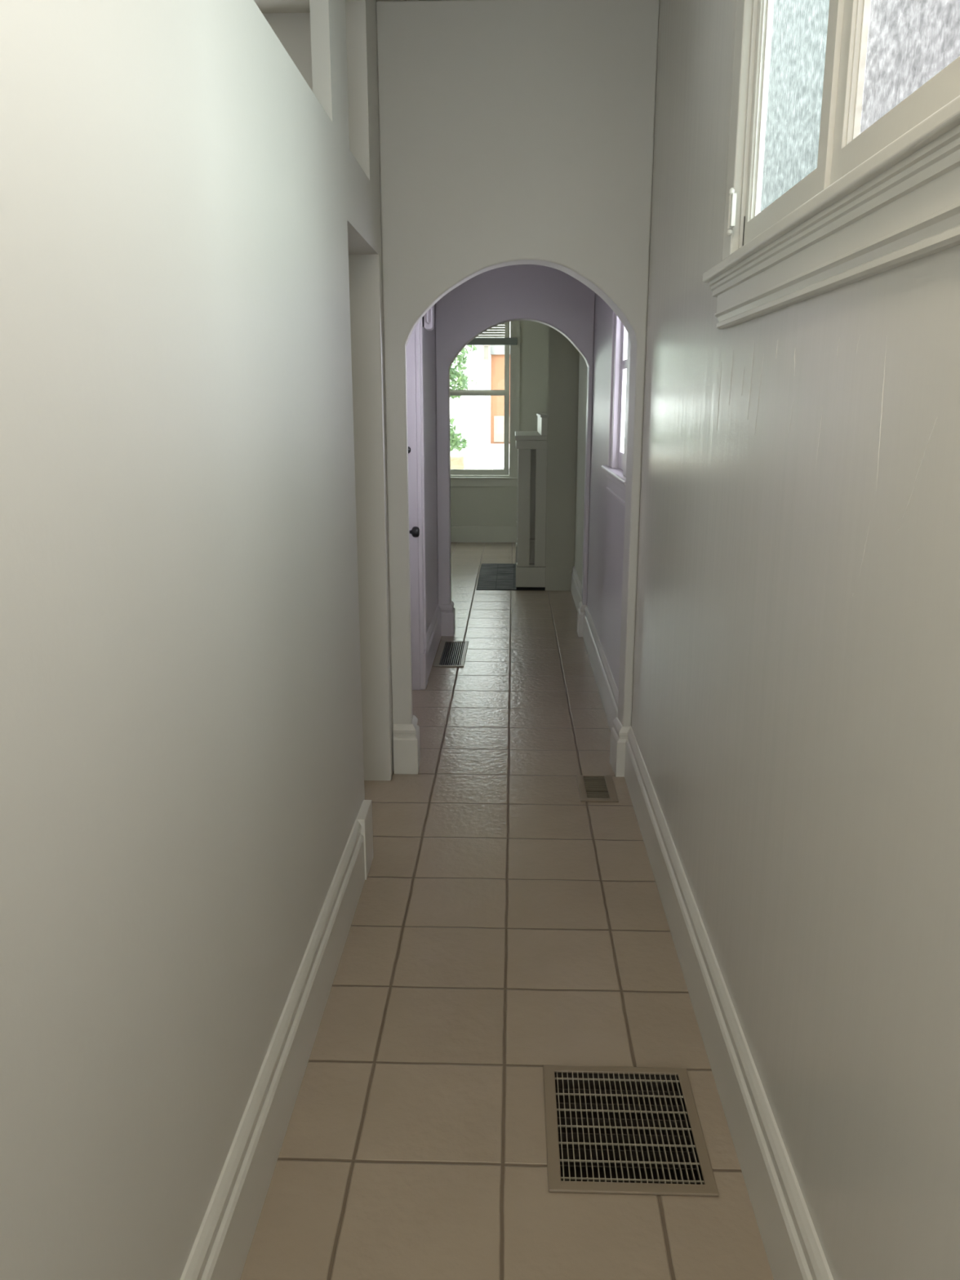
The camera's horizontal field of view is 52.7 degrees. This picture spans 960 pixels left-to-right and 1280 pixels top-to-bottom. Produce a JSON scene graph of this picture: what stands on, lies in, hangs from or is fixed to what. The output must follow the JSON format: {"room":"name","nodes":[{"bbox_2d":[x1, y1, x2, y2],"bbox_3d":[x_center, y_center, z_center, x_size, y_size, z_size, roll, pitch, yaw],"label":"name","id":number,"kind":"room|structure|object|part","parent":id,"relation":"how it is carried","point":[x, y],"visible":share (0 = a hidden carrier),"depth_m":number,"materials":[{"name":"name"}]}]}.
{"room":"house hallway","nodes":[
{"label":"house hallway","id":0,"kind":"room"},
{"bbox_2d":[0,0,438,1279],"bbox_3d":[-0.506,-0.350,1.699,0.140,2.879,9.430,0,14,2],"label":"wall","id":1,"kind":"structure","parent":0,"point":[194,722],"depth_m":1.40,"materials":[{"name":"beige paint"}]},
{"bbox_2d":[180,819,364,1279],"bbox_3d":[-0.485,1.367,0.277,0.024,0.212,5.860,0,14,2],"label":"baseboard","id":2,"kind":"structure","parent":1,"relation":"attached to","point":[221,1246],"depth_m":1.97,"materials":[{"name":"beige paint"}]},
{"bbox_2d":[309,0,349,148],"bbox_3d":[-0.418,-1.693,2.683,0.050,0.545,0.280,0,14,2],"label":"post","id":3,"kind":"object","parent":1,"relation":"attached to","point":[327,17],"visible":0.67,"depth_m":2.60,"materials":[{"name":"beige paint"}]},
{"bbox_2d":[355,800,373,879],"bbox_3d":[-0.380,0.658,3.200,0.029,0.212,0.160,0,14,2],"label":"plinth","id":4,"kind":"object","parent":1,"relation":"attached to","point":[364,817],"visible":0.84,"depth_m":3.17,"materials":[{"name":"beige paint"}]},
{"bbox_2d":[377,254,391,780],"bbox_3d":[-0.434,-0.410,3.747,0.140,2.030,0.010,0,14,2],"label":"door frame","id":5,"kind":"structure","parent":1,"relation":"attached to","point":[378,255],"depth_m":3.72,"materials":[{"name":"beige paint"}]},
{"bbox_2d":[408,446,419,537],"bbox_3d":[-0.383,-0.627,4.618,0.119,2.026,0.804,0,14,2],"label":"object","id":6,"kind":"structure","parent":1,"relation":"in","point":[415,531],"depth_m":4.96,"materials":[{"name":"black metal"}]},
{"bbox_3d":[-0.352,-0.556,4.979,0.079,0.056,0.056,0,14,2],"label":"knob","id":7,"kind":"part","parent":6,"relation":"part of","materials":[{"name":"black metal"}]},
{"bbox_2d":[406,318,427,689],"bbox_3d":[-0.393,-0.680,4.606,0.170,2.150,1.100,0,14,2],"label":"door","id":8,"kind":"structure","parent":1,"relation":"attached to","point":[411,346],"depth_m":5.03,"materials":[{"name":"purple paint"}]},
{"bbox_2d":[422,306,433,330],"bbox_3d":[-0.281,-1.714,5.063,0.068,0.175,0.097,0,14,2],"label":"wall box","id":9,"kind":"object","parent":1,"relation":"attached to","point":[428,318],"visible":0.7,"depth_m":5.04,"materials":[{"name":"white plastic"}]},
{"bbox_2d":[426,600,455,678],"bbox_3d":[-0.244,-0.017,5.981,0.106,0.212,1.299,0,14,2],"label":"baseboard","id":10,"kind":"structure","parent":1,"relation":"attached to","point":[442,623],"depth_m":6.30,"materials":[{"name":"purple paint"}]},
{"bbox_2d":[262,13,312,91],"bbox_3d":[-1.481,-0.893,3.938,1.965,2.879,0.140,0,14,2],"label":"wall","id":11,"kind":"structure","parent":0,"point":[292,30],"depth_m":3.52,"materials":[{"name":"beige paint"}]},
{"bbox_2d":[253,0,439,13],"bbox_3d":[-0.888,-2.339,3.582,3.550,0.100,14.200,0,14,2],"label":"ceiling","id":12,"kind":"structure","parent":0,"point":[264,6],"depth_m":3.44,"materials":[{"name":"paint"}]},
{"bbox_2d":[450,320,549,525],"bbox_3d":[-0.623,-2.525,10.663,3.290,2.879,0.140,0,14,2],"label":"wall","id":13,"kind":"structure","parent":0,"point":[469,505],"depth_m":10.59,"materials":[{"name":"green paint"}]},
{"bbox_2d":[450,525,516,542],"bbox_3d":[-0.626,-1.195,10.902,3.010,0.182,0.022,0,14,2],"label":"baseboard","id":14,"kind":"structure","parent":13,"relation":"attached to","point":[458,533],"depth_m":10.87,"materials":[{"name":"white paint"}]},
{"bbox_2d":[449,320,519,486],"bbox_3d":[-0.202,-2.717,10.565,1.295,2.060,0.180,0,14,2],"label":"window","id":15,"kind":"structure","parent":13,"relation":"in","point":[512,329],"depth_m":10.58,"materials":[{"name":"green paint"}]},
{"bbox_3d":[-0.181,-2.273,10.688,1.007,0.891,0.040,0,14,2],"label":"sash","id":16,"kind":"part","parent":15,"relation":"part of","materials":[{"name":"clear glass"}]},
{"bbox_3d":[-0.179,-3.156,10.530,1.007,0.924,0.040,0,14,2],"label":"sash","id":17,"kind":"part","parent":15,"relation":"part of","materials":[{"name":"green paint"}]},
{"bbox_2d":[475,323,504,337],"bbox_3d":[-0.175,-3.482,10.515,1.000,0.390,0.035,0,14,2],"label":"window blind","id":18,"kind":"object","parent":15,"relation":"attached to","point":[477,336],"visible":0.13,"depth_m":10.54,"materials":[{"name":"white plastic"}]},
{"bbox_3d":[-0.217,-3.198,10.373,1.230,0.075,0.032,0,14,2],"label":"curtain rail","id":19,"kind":"part","parent":15,"relation":"part of","materials":[{"name":"grey wood"}]},
{"bbox_3d":[-0.183,-2.755,10.506,1.225,1.960,0.029,0,14,2],"label":"casing","id":20,"kind":"part","parent":15,"relation":"part of","materials":[{"name":"green paint"}]},
{"bbox_2d":[240,542,773,1279],"bbox_3d":[-0.888,0.517,4.275,3.350,0.020,14.000,0,14,2],"label":"floor","id":21,"kind":"structure","parent":0,"point":[507,925],"depth_m":2.46,"materials":[{"name":"beige tile"}]},
{"bbox_2d":[432,640,468,666],"bbox_3d":[-0.176,0.204,6.036,0.182,0.257,0.623,0,14,2],"label":"floor vent","id":22,"kind":"object","parent":21,"relation":"in","point":[450,653],"visible":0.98,"depth_m":6.06,"materials":[{"name":"beige metal"}]},
{"bbox_2d":[475,563,544,590],"bbox_3d":[0.277,-0.579,8.735,0.572,0.005,1.370,0,14,2],"label":"hearth","id":23,"kind":"object","parent":21,"relation":"on","point":[492,576],"visible":0.7,"depth_m":8.63,"materials":[{"name":"stone"}]},
{"bbox_2d":[515,413,548,589],"bbox_3d":[0.439,-1.266,8.550,0.268,1.418,1.366,0,14,2],"label":"fireplace mantel","id":24,"kind":"object","parent":23,"relation":"on","point":[531,446],"visible":1,"depth_m":7.93,"materials":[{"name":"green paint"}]},
{"bbox_3d":[0.404,-1.375,9.156,0.100,0.955,0.122,0,14,2],"label":"leg","id":25,"kind":"part","parent":24,"relation":"part of","materials":[{"name":"green paint"}]},
{"bbox_3d":[0.362,-1.087,7.970,0.100,0.955,0.122,0,14,2],"label":"leg","id":26,"kind":"part","parent":24,"relation":"part of","materials":[{"name":"green paint"}]},
{"bbox_2d":[515,431,547,439],"bbox_3d":[0.435,-1.781,8.428,0.260,0.037,1.360,0,14,2],"label":"mantel shelf","id":27,"kind":"object","parent":24,"relation":"attached to","point":[519,435],"depth_m":7.77,"materials":[{"name":"white paint"}]},
{"bbox_3d":[0.433,-1.095,8.004,0.044,0.955,0.027,0,14,2],"label":"recess panel","id":28,"kind":"part","parent":24,"relation":"part of","materials":[{"name":"green paint"}]},
{"bbox_2d":[576,774,618,802],"bbox_3d":[0.470,0.717,3.923,0.147,0.256,0.271,0,14,2],"label":"floor vent","id":29,"kind":"object","parent":21,"relation":"in","point":[592,788],"visible":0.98,"depth_m":3.89,"materials":[{"name":"beige metal"}]},
{"bbox_2d":[542,1065,719,1196],"bbox_3d":[0.306,1.208,2.112,0.332,0.357,0.370,0,14,2],"label":"floor grate","id":30,"kind":"object","parent":21,"relation":"in","point":[610,1130],"visible":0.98,"depth_m":2.08,"materials":[{"name":"beige metal"}]},
{"bbox_3d":[0.308,1.087,2.087,0.287,0.054,0.284,0,14,2],"label":"damper blade","id":31,"kind":"part","parent":30,"relation":"part of","materials":[{"name":"metal"}]},
{"bbox_3d":[0.308,1.039,2.068,0.283,0.004,0.296,0,14,2],"label":"cross rod","id":32,"kind":"part","parent":30,"relation":"part of","materials":[{"name":"beige metal"}]},
{"bbox_2d":[435,264,595,604],"bbox_3d":[-0.708,-1.450,6.232,3.150,2.879,0.120,0,14,2],"label":"wall","id":33,"kind":"structure","parent":0,"point":[551,297],"depth_m":6.01,"materials":[{"name":"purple paint"}]},
{"bbox_2d":[376,0,659,770],"bbox_3d":[0.132,-0.854,3.778,0.990,2.879,0.120,0,14,2],"label":"wall","id":34,"kind":"structure","parent":0,"point":[512,132],"depth_m":3.51,"materials":[{"name":"beige paint"}]},
{"bbox_2d":[393,715,420,773],"bbox_3d":[-0.309,0.438,4.107,0.107,0.212,0.168,0,14,2],"label":"baseboard","id":35,"kind":"structure","parent":34,"relation":"attached to","point":[406,749],"depth_m":4.03,"materials":[{"name":"beige paint"}]},
{"bbox_2d":[545,326,579,591],"bbox_3d":[0.686,-1.987,8.446,0.238,2.879,1.510,0,14,2],"label":"wall","id":36,"kind":"structure","parent":0,"point":[563,357],"depth_m":7.80,"materials":[{"name":"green paint"}]},
{"bbox_2d":[574,0,959,1279],"bbox_3d":[0.707,-0.879,3.880,0.156,2.879,14.000,0,14,2],"label":"wall","id":37,"kind":"structure","parent":0,"point":[795,723],"depth_m":1.60,"materials":[{"name":"beige paint"}]},
{"bbox_2d":[600,310,631,506],"bbox_3d":[0.650,-1.235,4.290,0.104,1.222,1.060,0,14,2],"label":"window","id":38,"kind":"structure","parent":37,"relation":"in","point":[616,477],"depth_m":4.54,"materials":[{"name":"purple paint"}]},
{"bbox_3d":[0.635,-1.304,4.305,0.028,1.095,0.780,0,14,2],"label":"casing","id":39,"kind":"part","parent":38,"relation":"part of","materials":[{"name":"purple paint"}]},
{"bbox_3d":[0.676,-1.250,4.291,0.043,0.990,0.486,0,14,2],"label":"sash","id":40,"kind":"part","parent":38,"relation":"part of","materials":[{"name":"purple paint"}]},
{"bbox_3d":[0.672,-1.259,4.289,0.004,0.863,0.406,0,14,2],"label":"glass","id":41,"kind":"part","parent":38,"relation":"part of","materials":[{"name":"white"}]},
{"bbox_2d":[570,565,833,1279],"bbox_3d":[0.552,0.776,2.712,0.084,0.212,10.940,0,14,2],"label":"baseboard","id":42,"kind":"structure","parent":37,"relation":"attached to","point":[793,1246],"depth_m":2.18,"materials":[{"name":"beige paint"}]},
{"bbox_2d":[702,0,959,328],"bbox_3d":[0.532,-0.993,1.138,0.084,1.046,2.175,0,14,2],"label":"window","id":43,"kind":"structure","parent":37,"relation":"in","point":[884,196],"depth_m":1.49,"materials":[{"name":"beige paint"}]},
{"bbox_3d":[0.531,-1.055,1.113,0.021,0.915,2.075,0,14,2],"label":"casing","id":44,"kind":"part","parent":43,"relation":"part of","materials":[{"name":"beige paint"}]},
{"bbox_3d":[0.582,-1.157,1.772,0.027,0.802,0.544,0,14,2],"label":"sash","id":45,"kind":"part","parent":43,"relation":"part of","materials":[{"name":"clear glass"}]},
{"bbox_3d":[0.556,-1.004,1.127,0.036,0.820,1.900,0,14,2],"label":"frame","id":46,"kind":"part","parent":43,"relation":"part of","materials":[{"name":"beige paint"}]},
{"bbox_3d":[0.593,-1.169,1.769,0.003,0.677,0.500,0,14,2],"label":"glass","id":47,"kind":"part","parent":43,"relation":"part of","materials":[{"name":"white"}]},
{"bbox_3d":[0.523,-0.575,1.245,0.038,0.034,2.145,0,14,2],"label":"bed moulding","id":48,"kind":"part","parent":43,"relation":"part of","materials":[{"name":"beige paint"}]},
{"bbox_3d":[0.560,-1.011,1.167,0.027,0.802,0.594,0,14,2],"label":"sash","id":49,"kind":"part","parent":43,"relation":"part of","materials":[{"name":"beige paint"}]},
{"bbox_3d":[0.572,-1.022,1.164,0.003,0.677,0.510,0,14,2],"label":"glass","id":50,"kind":"part","parent":43,"relation":"part of","materials":[{"name":"white"}]},
{"label":"outside","id":51,"kind":"structure","parent":0,"visible":0},
{"bbox_3d":[0.564,-2.230,16.510,18.000,0.050,10.840,0,14,2],"label":"ground","id":52,"kind":"structure","parent":51,"visible":0},
{"bbox_2d":[449,345,477,452],"bbox_3d":[-0.877,-2.882,12.715,1.826,3.018,0.501,0,14,2],"label":"street tree","id":53,"kind":"object","parent":52,"relation":"on","point":[455,442],"visible":0.2,"depth_m":12.57,"materials":[{"name":"green plant"}]},
{"bbox_2d":[449,324,510,469],"bbox_3d":[-0.421,-5.862,16.106,14.000,7.200,0.580,0,14,2],"label":"outdoor view","id":54,"kind":"structure","parent":52,"relation":"on","point":[475,416],"depth_m":16.57,"materials":[{"name":"white paint"}]},
{"bbox_2d":[482,345,489,359],"bbox_3d":[0.106,-4.830,16.250,0.120,0.255,0.149,0,14,2],"label":"lantern","id":55,"kind":"object","parent":54,"relation":"attached to","point":[486,348],"visible":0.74,"depth_m":16.20,"materials":[{"name":"white glass"}]},
{"bbox_3d":[0.106,-4.823,16.255,0.060,0.210,0.105,0,14,2],"label":"lamp shade","id":56,"kind":"part","parent":55,"relation":"part of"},
{"bbox_3d":[0.751,-4.113,16.572,1.140,1.480,0.060,0,14,2],"label":"door","id":57,"kind":"part","parent":54,"relation":"part of","materials":[{"name":"orange wood"}]},
{"bbox_3d":[-0.019,-1.906,14.112,3.400,0.450,0.370,0,14,2],"label":"footing","id":58,"kind":"object","parent":52,"relation":"on","visible":0},
{"bbox_2d":[493,467,509,475],"bbox_3d":[0.536,-2.299,13.982,0.690,0.365,0.280,0,14,2],"label":"concrete block","id":59,"kind":"object","parent":58,"relation":"on","point":[493,468],"visible":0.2,"depth_m":13.82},
{"bbox_3d":[-0.247,-2.283,14.012,0.241,0.327,0.293,0,14,2],"label":"stone block","id":60,"kind":"object","parent":58,"relation":"on","visible":0},
{"bbox_2d":[450,455,465,469],"bbox_3d":[-0.344,-2.560,13.950,0.244,0.207,0.296,0,14,2],"label":"stone block","id":61,"kind":"object","parent":60,"relation":"on","point":[457,462],"visible":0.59,"depth_m":13.82,"materials":[{"name":"stone"}]},
{"bbox_3d":[1.565,0.887,3.661,1.500,0.050,14.800,0,14,2],"label":"yard","id":62,"kind":"structure","parent":0,"visible":0},
{"bbox_2d":[760,0,959,212],"bbox_3d":[2.414,-1.900,2.955,0.200,5.700,14.800,0,14,2],"label":"wall","id":63,"kind":"structure","parent":62,"relation":"on","point":[892,46],"depth_m":5.99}
]}

